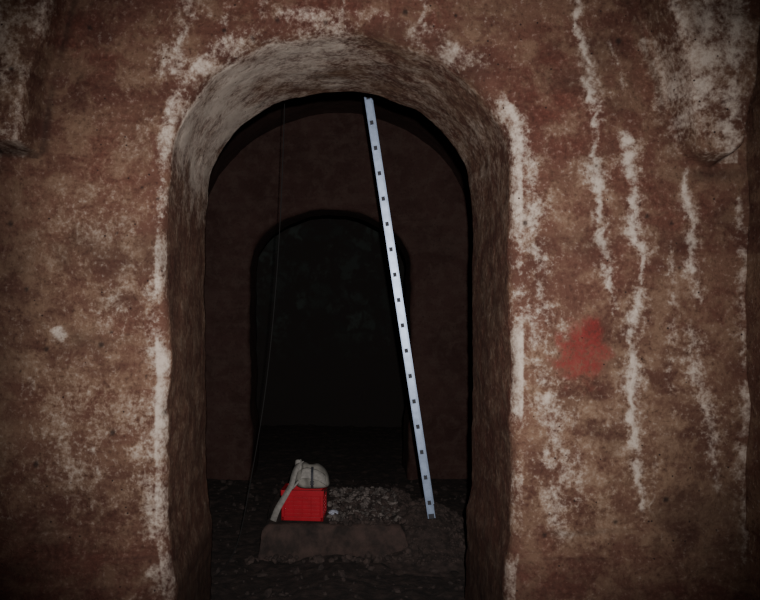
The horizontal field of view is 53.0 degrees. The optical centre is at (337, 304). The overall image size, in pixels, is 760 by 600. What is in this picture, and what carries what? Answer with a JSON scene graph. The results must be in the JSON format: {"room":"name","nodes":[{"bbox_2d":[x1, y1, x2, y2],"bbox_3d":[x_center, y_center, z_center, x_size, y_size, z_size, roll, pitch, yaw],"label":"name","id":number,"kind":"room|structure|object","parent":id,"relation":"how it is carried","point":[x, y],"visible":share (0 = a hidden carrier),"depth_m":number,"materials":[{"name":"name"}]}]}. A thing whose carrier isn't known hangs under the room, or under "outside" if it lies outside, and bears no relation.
{"room":"underground tunnel","nodes":[
{"label":"underground tunnel","id":0,"kind":"room"},
{"bbox_2d":[256,216,405,427],"bbox_3d":[0.000,0.000,17.001,4.600,5.600,0.074,0,0,0],"label":"wall","id":1,"kind":"structure","parent":0,"point":[337,359],"depth_m":17.00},
{"bbox_2d":[204,113,472,479],"bbox_3d":[0.000,-0.350,12.258,5.000,6.300,0.983,0,0,0],"label":"wall","id":2,"kind":"structure","parent":0,"point":[329,168],"depth_m":11.80,"materials":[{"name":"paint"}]},
{"bbox_2d":[207,424,470,599],"bbox_3d":[0.000,2.695,7.800,6.000,0.122,18.800,0,0,0],"label":"floor","id":3,"kind":"structure","parent":0,"point":[373,455],"depth_m":10.15,"materials":[{"name":"brown soil"}]},
{"bbox_2d":[210,478,469,599],"bbox_3d":[-0.027,2.699,8.813,3.861,0.180,5.650,0,0,0],"label":"loose stones","id":4,"kind":"object","parent":3,"relation":"on","point":[341,573],"visible":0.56,"depth_m":7.74},
{"bbox_2d":[244,486,466,576],"bbox_3d":[0.508,2.565,8.950,2.984,0.634,2.700,0,0,0],"label":"rubble pile","id":5,"kind":"object","parent":3,"relation":"on","point":[390,528],"visible":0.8,"depth_m":8.18,"materials":[{"name":"stone"}]},
{"bbox_2d":[281,483,326,520],"bbox_3d":[-0.372,2.181,8.420,0.471,0.330,0.344,0,0,6],"label":"plastic crate","id":6,"kind":"object","parent":5,"relation":"on","point":[302,504],"visible":0.84,"depth_m":8.27,"materials":[{"name":"red plastic"}]},
{"bbox_2d":[270,459,329,521],"bbox_3d":[-0.417,2.025,8.344,0.668,0.637,0.338,0,0,-11],"label":"shoulder bag","id":7,"kind":"object","parent":6,"relation":"on","point":[304,475],"visible":1,"depth_m":8.27,"materials":[{"name":"beige fabric"}]},
{"bbox_2d":[328,510,337,514],"bbox_3d":[-0.051,2.325,8.519,0.115,0.062,0.100,0,0,0],"label":"crumpled paper","id":8,"kind":"object","parent":5,"relation":"on","point":[331,512],"visible":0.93,"depth_m":8.49,"materials":[{"name":"white paper"}]},
{"bbox_2d":[363,93,434,518],"bbox_3d":[0.649,-0.285,8.500,0.918,5.248,0.430,0,0,0],"label":"ladder","id":9,"kind":"object","parent":5,"relation":"on","point":[372,125],"visible":0.86,"depth_m":8.31,"materials":[{"name":"silver metal"}]},
{"bbox_2d":[208,92,471,219],"bbox_3d":[0.004,-0.100,9.400,4.306,5.799,5.000,0,0,0],"label":"vault","id":10,"kind":"object","parent":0,"point":[410,120],"visible":0.09,"depth_m":11.23,"materials":[{"name":"paint"}]},
{"bbox_2d":[216,101,284,575],"bbox_3d":[-0.942,-0.123,7.839,0.827,5.594,0.231,0,0,-37],"label":"hanging cable","id":11,"kind":"object","parent":10,"relation":"hanging from","point":[284,101],"visible":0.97,"depth_m":8.00,"materials":[{"name":"black rubber"}]},
{"bbox_2d":[0,0,759,599],"bbox_3d":[0.000,-0.250,6.032,5.860,6.100,1.937,0,0,0],"label":"wall","id":12,"kind":"structure","parent":0,"point":[601,144],"depth_m":5.40,"materials":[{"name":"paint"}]},
{"bbox_2d":[745,28,759,599],"bbox_3d":[2.901,-0.250,2.000,0.074,6.100,7.000,0,0,0],"label":"wall","id":13,"kind":"structure","parent":0,"point":[752,288],"depth_m":5.30,"materials":[{"name":"paint"}]}
]}

